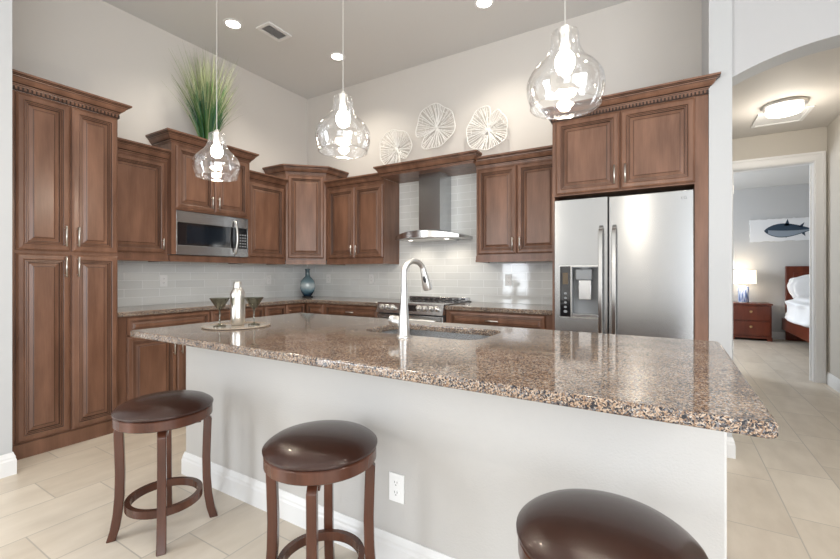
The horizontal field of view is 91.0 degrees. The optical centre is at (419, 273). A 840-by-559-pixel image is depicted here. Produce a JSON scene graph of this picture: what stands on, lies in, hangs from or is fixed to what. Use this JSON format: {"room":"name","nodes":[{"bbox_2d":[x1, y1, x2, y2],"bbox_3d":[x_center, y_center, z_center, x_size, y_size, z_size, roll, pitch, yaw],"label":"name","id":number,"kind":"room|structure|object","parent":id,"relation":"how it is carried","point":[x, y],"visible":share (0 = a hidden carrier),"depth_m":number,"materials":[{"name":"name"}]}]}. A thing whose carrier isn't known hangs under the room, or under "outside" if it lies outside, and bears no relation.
{"room":"kitchen","nodes":[
{"label":"kitchen","id":0,"kind":"room"},
{"bbox_2d":[0,0,11,455],"bbox_3d":[-4.181,-0.610,0.570,1.055,3.600,5.045,0,0,31],"label":"wall","id":1,"kind":"structure","parent":0,"point":[5,5],"depth_m":2.43,"materials":[{"name":"grey paint"}]},
{"bbox_2d":[0,452,16,478],"bbox_3d":[-3.759,1.125,0.441,0.231,0.130,4.862,0,0,31],"label":"baseboard","id":2,"kind":"structure","parent":1,"relation":"attached to","point":[8,462],"depth_m":2.43,"materials":[{"name":"white wood"}]},
{"bbox_2d":[12,0,306,312],"bbox_3d":[-2.406,-0.610,4.399,0.128,3.600,3.344,0,0,31],"label":"wall","id":3,"kind":"structure","parent":0,"point":[97,47],"depth_m":4.02,"materials":[{"name":"grey paint"}]},
{"bbox_2d":[118,137,170,261],"bbox_3d":[-2.579,-0.622,3.630,0.388,1.013,0.558,0,0,31],"label":"upper cabinet","id":4,"kind":"object","parent":3,"relation":"attached to","point":[142,168],"visible":0.63,"depth_m":3.61,"materials":[{"name":"brown wood"}]},
{"bbox_2d":[160,275,166,286],"bbox_3d":[-2.525,0.067,4.069,0.009,0.115,0.072,0,0,31],"label":"wall outlet","id":5,"kind":"object","parent":3,"relation":"attached to","point":[163,278],"visible":1,"depth_m":4.07,"materials":[{"name":"white plastic"}]},
{"bbox_2d":[145,128,258,262],"bbox_3d":[-2.193,-0.709,4.203,0.454,1.188,0.960,0,0,31],"label":"upper cabinet","id":6,"kind":"object","parent":3,"relation":"attached to","point":[186,191],"visible":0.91,"depth_m":4.00,"materials":[{"name":"brown wood"}]},
{"bbox_2d":[165,44,244,140],"bbox_3d":[-2.058,-1.754,4.138,0.536,1.097,0.841,0,0,31],"label":"grass plant","id":7,"kind":"object","parent":6,"relation":"on","point":[204,102],"visible":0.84,"depth_m":4.15,"materials":[{"name":"green plant"}]},
{"bbox_2d":[171,210,247,257],"bbox_3d":[-2.185,-0.383,4.216,0.436,0.414,0.760,0,0,31],"label":"microwave oven","id":8,"kind":"object","parent":6,"relation":"attached to","point":[197,234],"visible":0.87,"depth_m":4.09,"materials":[{"name":"grey metal"}]},
{"bbox_2d":[228,170,287,264],"bbox_3d":[-1.872,-0.622,4.798,0.388,1.013,0.529,0,0,31],"label":"upper cabinet","id":9,"kind":"object","parent":3,"relation":"attached to","point":[266,221],"visible":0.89,"depth_m":4.72,"materials":[{"name":"brown wood"}]},
{"bbox_2d":[266,275,270,283],"bbox_3d":[-1.880,0.072,5.134,0.009,0.115,0.072,0,0,31],"label":"wall outlet","id":10,"kind":"object","parent":3,"relation":"attached to","point":[268,277],"visible":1,"depth_m":5.13,"materials":[{"name":"white plastic"}]},
{"bbox_2d":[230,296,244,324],"bbox_3d":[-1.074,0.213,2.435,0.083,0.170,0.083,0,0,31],"label":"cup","id":11,"kind":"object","parent":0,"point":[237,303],"depth_m":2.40,"materials":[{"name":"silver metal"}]},
{"bbox_2d":[102,0,629,98],"bbox_3d":[-0.706,-2.460,0.427,7.250,0.100,8.400,0,0,31],"label":"ceiling","id":12,"kind":"structure","parent":0,"point":[382,37],"depth_m":4.04,"materials":[{"name":"white paint"}]},
{"bbox_2d":[192,0,239,181],"bbox_3d":[-1.228,-1.496,2.497,0.262,1.826,0.262,0,0,31],"label":"pendant light","id":13,"kind":"object","parent":12,"relation":"hanging from","point":[216,149],"visible":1,"depth_m":2.48,"materials":[{"name":"clear glass"}]},
{"bbox_2d":[213,129,220,144],"bbox_3d":[-1.228,-0.829,2.497,0.042,0.087,0.042,0,0,31],"label":"socket","id":14,"kind":"object","parent":13,"relation":"attached to","point":[216,134],"depth_m":2.48,"materials":[{"name":"silver metal"}]},
{"bbox_2d":[223,18,242,29],"bbox_3d":[-1.801,-2.406,3.977,0.180,0.006,0.180,0,0,31],"label":"recessed light","id":15,"kind":"object","parent":12,"relation":"in","point":[231,23],"visible":1,"depth_m":3.97,"materials":[{"name":"white"}]},
{"bbox_2d":[256,21,291,41],"bbox_3d":[-1.449,-2.404,4.104,0.190,0.012,0.280,0,0,31],"label":"ceiling vent","id":16,"kind":"object","parent":12,"relation":"in","point":[268,28],"visible":1,"depth_m":4.10,"materials":[{"name":"white metal"}]},
{"bbox_2d":[329,52,345,60],"bbox_3d":[-0.913,-2.406,4.574,0.180,0.006,0.180,0,0,31],"label":"recessed light","id":17,"kind":"object","parent":12,"relation":"in","point":[336,56],"visible":0.88,"depth_m":4.57,"materials":[{"name":"white"}]},
{"bbox_2d":[315,0,370,158],"bbox_3d":[-0.368,-1.496,1.976,0.262,1.826,0.262,0,0,31],"label":"pendant light","id":18,"kind":"object","parent":12,"relation":"hanging from","point":[342,117],"visible":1,"depth_m":1.96,"materials":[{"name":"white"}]},
{"bbox_2d":[339,91,347,109],"bbox_3d":[-0.368,-0.829,1.976,0.042,0.087,0.042,0,0,31],"label":"socket","id":19,"kind":"object","parent":18,"relation":"attached to","point":[343,98],"depth_m":1.96,"materials":[{"name":"silver metal"}]},
{"bbox_2d":[474,0,494,8],"bbox_3d":[0.570,-2.406,3.664,0.180,0.006,0.180,0,0,31],"label":"recessed light","id":20,"kind":"object","parent":12,"relation":"in","point":[480,4],"visible":1,"depth_m":3.68,"materials":[{"name":"white"}]},
{"bbox_2d":[526,0,605,119],"bbox_3d":[0.507,-1.496,1.446,0.262,1.826,0.262,0,0,31],"label":"pendant light","id":21,"kind":"object","parent":12,"relation":"hanging from","point":[565,59],"visible":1,"depth_m":1.43,"materials":[{"name":"clear glass"}]},
{"bbox_2d":[559,24,570,50],"bbox_3d":[0.507,-0.829,1.446,0.042,0.087,0.042,0,0,31],"label":"socket","id":22,"kind":"object","parent":21,"relation":"attached to","point":[565,32],"depth_m":1.43,"materials":[{"name":"silver metal"}]},
{"bbox_2d":[0,337,839,558],"bbox_3d":[1.357,1.240,2.627,8.800,0.100,14.300,0,0,31],"label":"floor","id":23,"kind":"structure","parent":0,"point":[783,492],"depth_m":2.20,"materials":[{"name":"tile"}]},
{"bbox_2d":[12,69,131,459],"bbox_3d":[-2.690,-0.045,3.057,0.748,2.470,0.675,0,0,31],"label":"pantry cabinet","id":24,"kind":"object","parent":23,"relation":"on","point":[65,157],"visible":0.98,"depth_m":2.82,"materials":[{"name":"brown wood"}]},
{"bbox_2d":[106,390,217,556],"bbox_3d":[-1.198,0.881,1.941,0.408,0.618,0.408,0,0,25],"label":"bar stool","id":25,"kind":"object","parent":23,"relation":"on","point":[162,412],"visible":1,"depth_m":1.84,"materials":[{"name":"brown wood"}]},
{"bbox_2d":[111,390,213,422],"bbox_3d":[-1.198,0.601,1.941,0.408,0.058,0.408,0,0,-28],"label":"cushion","id":26,"kind":"object","parent":25,"relation":"on","point":[172,406],"depth_m":1.84,"materials":[{"name":"brown leather"}]},
{"bbox_2d":[118,310,209,405],"bbox_3d":[-2.406,0.762,3.660,0.652,0.855,0.790,0,0,31],"label":"base cabinet","id":27,"kind":"object","parent":23,"relation":"on","point":[145,366],"visible":0.35,"depth_m":3.40,"materials":[{"name":"brown wood"}]},
{"bbox_2d":[209,306,262,321],"bbox_3d":[-2.046,0.762,4.255,0.652,0.855,0.600,0,0,31],"label":"base cabinet","id":28,"kind":"object","parent":23,"relation":"on","point":[257,311],"visible":0.12,"depth_m":4.01,"materials":[{"name":"brown wood"}]},
{"bbox_2d":[263,303,304,315],"bbox_3d":[-1.752,0.762,4.768,0.624,0.855,0.580,0,0,31],"label":"base cabinet","id":29,"kind":"object","parent":23,"relation":"on","point":[270,310],"visible":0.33,"depth_m":4.58,"materials":[{"name":"brown wood"}]},
{"bbox_2d":[262,420,377,558],"bbox_3d":[-0.360,0.881,1.510,0.408,0.618,0.408,0,0,-41],"label":"bar stool","id":30,"kind":"object","parent":23,"relation":"on","point":[313,454],"visible":1,"depth_m":1.45,"materials":[{"name":"brown wood"}]},
{"bbox_2d":[262,420,377,471],"bbox_3d":[-0.360,0.601,1.510,0.408,0.058,0.408,0,0,-4],"label":"cushion","id":31,"kind":"object","parent":30,"relation":"on","point":[320,445],"depth_m":1.41,"materials":[{"name":"brown leather"}]},
{"bbox_2d":[306,303,378,317],"bbox_3d":[-0.741,0.762,4.825,1.092,0.855,0.652,0,0,31],"label":"base cabinet","id":32,"kind":"object","parent":23,"relation":"on","point":[315,308],"visible":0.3,"depth_m":4.56,"materials":[{"name":"brown wood"}]},
{"bbox_2d":[118,296,399,316],"bbox_3d":[-1.498,0.316,4.157,1.691,0.038,2.578,0,0,31],"label":"countertop","id":33,"kind":"structure","parent":32,"relation":"on","point":[125,311],"depth_m":4.28,"materials":[{"name":"stone"}]},
{"bbox_2d":[300,269,314,297],"bbox_3d":[-1.432,0.116,5.262,0.192,0.362,0.192,0,0,31],"label":"vase","id":34,"kind":"object","parent":33,"relation":"on","point":[307,284],"visible":1,"depth_m":5.20,"materials":[{"name":"blue ceramic"}]},
{"bbox_2d":[376,296,471,322],"bbox_3d":[0.039,0.711,4.312,0.770,0.918,0.703,0,0,31],"label":"range","id":35,"kind":"object","parent":23,"relation":"on","point":[420,308],"visible":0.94,"depth_m":4.12,"materials":[{"name":"grey metal"}]},
{"bbox_2d":[381,299,471,305],"bbox_3d":[0.058,0.296,4.343,0.770,0.017,0.631,0,0,31],"label":"cooktop","id":36,"kind":"object","parent":35,"relation":"in","point":[411,302],"depth_m":4.21,"materials":[{"name":"silver metal"}]},
{"bbox_2d":[181,346,726,558],"bbox_3d":[-0.054,0.765,2.173,2.639,0.850,0.923,0,0,31],"label":"kitchen island","id":37,"kind":"object","parent":23,"relation":"on","point":[469,462],"visible":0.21,"depth_m":1.56,"materials":[{"name":"grey paint"}]},
{"bbox_2d":[389,471,403,503],"bbox_3d":[-0.096,0.865,1.671,0.072,0.115,0.009,0,0,31],"label":"wall outlet","id":38,"kind":"object","parent":37,"relation":"attached to","point":[396,481],"visible":1,"depth_m":1.67,"materials":[{"name":"white plastic"}]},
{"bbox_2d":[393,480,398,486],"bbox_3d":[-0.097,0.845,1.669,0.033,0.026,0.003,0,0,31],"label":"socket","id":39,"kind":"object","parent":38,"relation":"attached to","point":[395,482],"depth_m":1.67,"materials":[{"name":"grey plastic"}]},
{"bbox_2d":[393,490,398,496],"bbox_3d":[-0.097,0.885,1.669,0.033,0.026,0.003,0,0,31],"label":"socket","id":40,"kind":"object","parent":38,"relation":"attached to","point":[395,492],"depth_m":1.67,"materials":[{"name":"grey plastic"}]},
{"bbox_2d":[130,313,778,438],"bbox_3d":[-0.110,0.323,2.051,2.697,0.035,1.205,0,0,31],"label":"island countertop","id":41,"kind":"structure","parent":37,"relation":"on","point":[686,382],"depth_m":1.44,"materials":[{"name":"stone"}]},
{"bbox_2d":[201,321,270,329],"bbox_3d":[-1.072,0.300,2.420,0.376,0.008,0.376,0,0,31],"label":"round tray","id":42,"kind":"object","parent":41,"relation":"on","point":[248,324],"visible":0.87,"depth_m":2.39,"materials":[{"name":"beige"}]},
{"bbox_2d":[230,282,245,324],"bbox_3d":[-1.074,0.172,2.435,0.085,0.253,0.085,0,0,31],"label":"cocktail shaker","id":43,"kind":"object","parent":42,"relation":"on","point":[237,300],"visible":0.99,"depth_m":2.40,"materials":[{"name":"silver metal"}]},
{"bbox_2d":[388,258,431,337],"bbox_3d":[-0.037,0.114,2.036,0.229,0.382,0.121,0,0,-18],"label":"kitchen faucet","id":44,"kind":"object","parent":41,"relation":"on","point":[401,321],"visible":1,"depth_m":1.99,"materials":[{"name":"silver metal"}]},
{"bbox_2d":[380,329,489,339],"bbox_3d":[0.064,0.436,2.229,0.740,0.188,0.460,0,0,31],"label":"sink","id":45,"kind":"object","parent":41,"relation":"in","point":[447,335],"visible":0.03,"depth_m":2.43,"materials":[{"name":"silver metal"}]},
{"bbox_2d":[446,310,551,329],"bbox_3d":[0.821,0.762,3.879,1.012,0.855,0.652,0,0,31],"label":"base cabinet","id":46,"kind":"object","parent":23,"relation":"on","point":[518,320],"visible":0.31,"depth_m":3.61,"materials":[{"name":"brown wood"}]},
{"bbox_2d":[445,302,551,314],"bbox_3d":[0.825,0.316,3.886,1.011,0.038,0.634,0,0,31],"label":"countertop","id":47,"kind":"structure","parent":46,"relation":"on","point":[542,309],"depth_m":3.73,"materials":[{"name":"stone"}]},
{"bbox_2d":[516,488,707,558],"bbox_3d":[0.435,0.881,0.970,0.407,0.618,0.407,0,0,-43],"label":"bar stool","id":48,"kind":"object","parent":23,"relation":"on","point":[575,523],"visible":1,"depth_m":0.94,"materials":[{"name":"brown leather"}]},
{"bbox_2d":[555,189,693,339],"bbox_3d":[1.615,0.306,3.283,0.913,1.768,0.770,0,0,31],"label":"refrigerator","id":49,"kind":"object","parent":23,"relation":"on","point":[624,264],"visible":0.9,"depth_m":2.97,"materials":[{"name":"grey metal"}]},
{"bbox_2d":[541,72,720,340],"bbox_3d":[1.652,-0.057,3.296,1.152,2.494,0.790,0,0,31],"label":"tall cabinet","id":50,"kind":"object","parent":23,"relation":"on","point":[655,138],"visible":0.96,"depth_m":2.94,"materials":[{"name":"brown wood"}]},
{"bbox_2d":[733,302,772,341],"bbox_3d":[6.028,0.858,7.569,0.615,0.665,0.477,0,0,31],"label":"nightstand","id":51,"kind":"object","parent":23,"relation":"on","point":[751,319],"visible":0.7,"depth_m":7.38,"materials":[{"name":"brown wood"}]},
{"bbox_2d":[733,270,756,302],"bbox_3d":[5.974,0.227,7.629,0.380,0.594,0.380,0,0,31],"label":"table lamp","id":52,"kind":"object","parent":51,"relation":"on","point":[743,277],"visible":0.9,"depth_m":7.54,"materials":[{"name":"white fabric"}]},
{"bbox_2d":[782,266,808,341],"bbox_3d":[6.719,0.525,6.185,1.690,1.330,2.100,0,0,31],"label":"bed","id":53,"kind":"object","parent":23,"relation":"on","point":[793,332],"visible":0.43,"depth_m":7.31,"materials":[{"name":"brown wood"}]},
{"bbox_2d":[785,297,808,327],"bbox_3d":[6.581,0.594,5.974,1.932,0.448,1.683,0,0,31],"label":"duvet","id":54,"kind":"object","parent":53,"relation":"on","point":[798,307],"visible":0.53,"depth_m":6.08,"materials":[{"name":"white fabric"}]},
{"bbox_2d":[787,274,808,298],"bbox_3d":[6.774,0.226,7.108,0.684,0.478,0.231,0,0,34],"label":"pillow","id":55,"kind":"object","parent":53,"relation":"on","point":[797,286],"visible":0.42,"depth_m":7.16,"materials":[{"name":"white fabric"}]},
{"bbox_2d":[307,0,701,304],"bbox_3d":[0.400,-0.610,4.581,4.501,3.600,0.128,0,0,31],"label":"wall","id":56,"kind":"structure","parent":0,"point":[637,44],"depth_m":4.39,"materials":[{"name":"grey paint"}]},
{"bbox_2d":[262,164,348,264],"bbox_3d":[-1.425,-0.709,5.187,0.748,1.188,0.739,0,0,31],"label":"upper cabinet","id":57,"kind":"object","parent":56,"relation":"attached to","point":[305,191],"visible":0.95,"depth_m":4.99,"materials":[{"name":"brown wood"}]},
{"bbox_2d":[326,274,329,282],"bbox_3d":[-1.217,0.064,5.479,0.072,0.115,0.009,0,0,31],"label":"wall outlet","id":58,"kind":"object","parent":56,"relation":"attached to","point":[327,275],"visible":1,"depth_m":5.48,"materials":[{"name":"white plastic"}]},
{"bbox_2d":[324,173,398,264],"bbox_3d":[-0.707,-0.622,4.960,0.853,1.013,0.384,0,0,31],"label":"upper cabinet","id":59,"kind":"object","parent":56,"relation":"attached to","point":[363,210],"visible":0.99,"depth_m":4.81,"materials":[{"name":"brown wood"}]},
{"bbox_2d":[369,274,373,283],"bbox_3d":[-0.602,0.062,5.106,0.072,0.115,0.009,0,0,31],"label":"wall outlet","id":60,"kind":"object","parent":56,"relation":"attached to","point":[371,276],"visible":1,"depth_m":5.10,"materials":[{"name":"white plastic"}]},
{"bbox_2d":[379,129,411,164],"bbox_3d":[-0.272,-1.471,4.875,0.465,0.473,0.079,0,0,31],"label":"disc","id":61,"kind":"object","parent":56,"relation":"attached to","point":[391,130],"visible":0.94,"depth_m":4.89,"materials":[{"name":"white metal"}]},
{"bbox_2d":[373,149,481,183],"bbox_3d":[0.131,-1.122,4.403,1.224,0.100,0.470,0,0,31],"label":"valance","id":62,"kind":"object","parent":56,"relation":"attached to","point":[460,163],"visible":0.92,"depth_m":4.27,"materials":[{"name":"brown wood"}]},
{"bbox_2d":[395,172,472,241],"bbox_3d":[0.101,-0.715,4.388,0.770,0.712,0.511,0,0,31],"label":"range hood","id":63,"kind":"object","parent":56,"relation":"attached to","point":[435,187],"visible":1,"depth_m":4.37,"materials":[{"name":"silver metal"}]},
{"bbox_2d":[415,103,455,149],"bbox_3d":[0.181,-1.644,4.601,0.507,0.501,0.079,0,0,31],"label":"disc","id":64,"kind":"object","parent":56,"relation":"attached to","point":[438,120],"visible":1,"depth_m":4.61,"materials":[{"name":"white metal"}]},
{"bbox_2d":[466,106,507,149],"bbox_3d":[0.701,-1.504,4.287,0.460,0.459,0.079,0,0,31],"label":"disc","id":65,"kind":"object","parent":56,"relation":"attached to","point":[486,129],"visible":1,"depth_m":4.29,"materials":[{"name":"white metal"}]},
{"bbox_2d":[505,274,511,285],"bbox_3d":[0.900,0.061,4.198,0.072,0.115,0.009,0,0,31],"label":"wall outlet","id":66,"kind":"object","parent":56,"relation":"attached to","point":[508,277],"visible":1,"depth_m":4.20,"materials":[{"name":"white plastic"}]},
{"bbox_2d":[475,145,551,262],"bbox_3d":[0.970,-0.622,3.945,0.823,1.013,0.384,0,0,31],"label":"upper cabinet","id":67,"kind":"object","parent":56,"relation":"attached to","point":[514,188],"visible":0.8,"depth_m":3.83,"materials":[{"name":"brown wood"}]},
{"bbox_2d":[702,0,731,436],"bbox_3d":[2.699,-0.610,3.913,0.124,3.600,2.810,0,0,31],"label":"wall column","id":68,"kind":"structure","parent":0,"point":[716,14],"depth_m":2.71,"materials":[{"name":"grey paint"}]},
{"bbox_2d":[727,436,735,458],"bbox_3d":[1.982,1.125,2.712,0.140,0.130,0.046,0,0,31],"label":"baseboard","id":69,"kind":"structure","parent":68,"relation":"attached to","point":[731,447],"depth_m":2.67,"materials":[{"name":"white"}]},
{"bbox_2d":[733,183,808,331],"bbox_3d":[6.206,-0.285,7.839,5.500,2.950,0.120,0,0,31],"label":"wall","id":70,"kind":"structure","parent":0,"point":[769,259],"depth_m":7.62,"materials":[{"name":"grey paint"}]},
{"bbox_2d":[772,332,784,339],"bbox_3d":[6.171,1.125,7.780,5.400,0.130,0.016,0,0,31],"label":"baseboard","id":71,"kind":"structure","parent":70,"relation":"attached to","point":[775,335],"depth_m":7.54,"materials":[{"name":"white"}]},
{"bbox_2d":[750,217,808,241],"bbox_3d":[6.640,-0.805,7.489,1.046,0.425,0.028,0,0,31],"label":"painting","id":72,"kind":"object","parent":70,"relation":"attached to","point":[784,229],"visible":0.83,"depth_m":7.52,"materials":[{"name":"white fabric"}]},
{"bbox_2d":[733,165,808,189],"bbox_3d":[5.246,-1.660,6.252,5.500,0.100,3.590,0,0,31],"label":"ceiling","id":73,"kind":"structure","parent":0,"point":[798,174],"depth_m":6.89,"materials":[{"name":"white paint"}]},
{"bbox_2d":[732,126,826,372],"bbox_3d":[4.285,-0.285,4.665,5.500,2.950,0.120,0,0,31],"label":"wall","id":74,"kind":"structure","parent":0,"point":[813,139],"depth_m":4.68,"materials":[{"name":"beige paint"}]},
{"bbox_2d":[732,151,825,383],"bbox_3d":[4.049,-0.075,4.789,0.928,2.530,0.152,0,0,31],"label":"trim","id":75,"kind":"structure","parent":74,"relation":"attached to","point":[816,161],"depth_m":4.54,"materials":[{"name":"white wood"}]},
{"bbox_2d":[732,0,839,85],"bbox_3d":[3.092,-0.610,2.167,2.355,3.600,0.190,0,0,31],"label":"wall","id":76,"kind":"structure","parent":0,"point":[766,34],"depth_m":2.59,"materials":[{"name":"grey paint"}]},
{"bbox_2d":[732,47,839,138],"bbox_3d":[3.286,-1.660,3.680,1.118,0.100,2.598,0,0,31],"label":"ceiling","id":77,"kind":"structure","parent":0,"point":[816,76],"depth_m":3.64,"materials":[{"name":"grey paint"}]},
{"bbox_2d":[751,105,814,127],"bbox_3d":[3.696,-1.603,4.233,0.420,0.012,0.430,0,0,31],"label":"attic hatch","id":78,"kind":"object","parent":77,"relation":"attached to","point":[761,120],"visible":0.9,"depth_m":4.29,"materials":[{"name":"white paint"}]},
{"bbox_2d":[760,96,809,117],"bbox_3d":[3.448,-1.560,3.910,0.352,0.100,0.352,0,0,31],"label":"hall ceiling light","id":79,"kind":"object","parent":77,"relation":"attached to","point":[789,106],"visible":1,"depth_m":3.83,"materials":[{"name":"white glass"}]},
{"bbox_2d":[827,115,839,378],"bbox_3d":[3.823,-0.285,3.356,0.135,2.950,2.599,0,0,31],"label":"wall","id":80,"kind":"structure","parent":0,"point":[833,129],"depth_m":4.33,"materials":[{"name":"beige paint"}]},
{"bbox_2d":[826,372,839,392],"bbox_3d":[3.760,1.125,3.399,0.016,0.130,2.549,0,0,31],"label":"baseboard","id":81,"kind":"structure","parent":80,"relation":"attached to","point":[832,381],"depth_m":4.29,"materials":[{"name":"white"}]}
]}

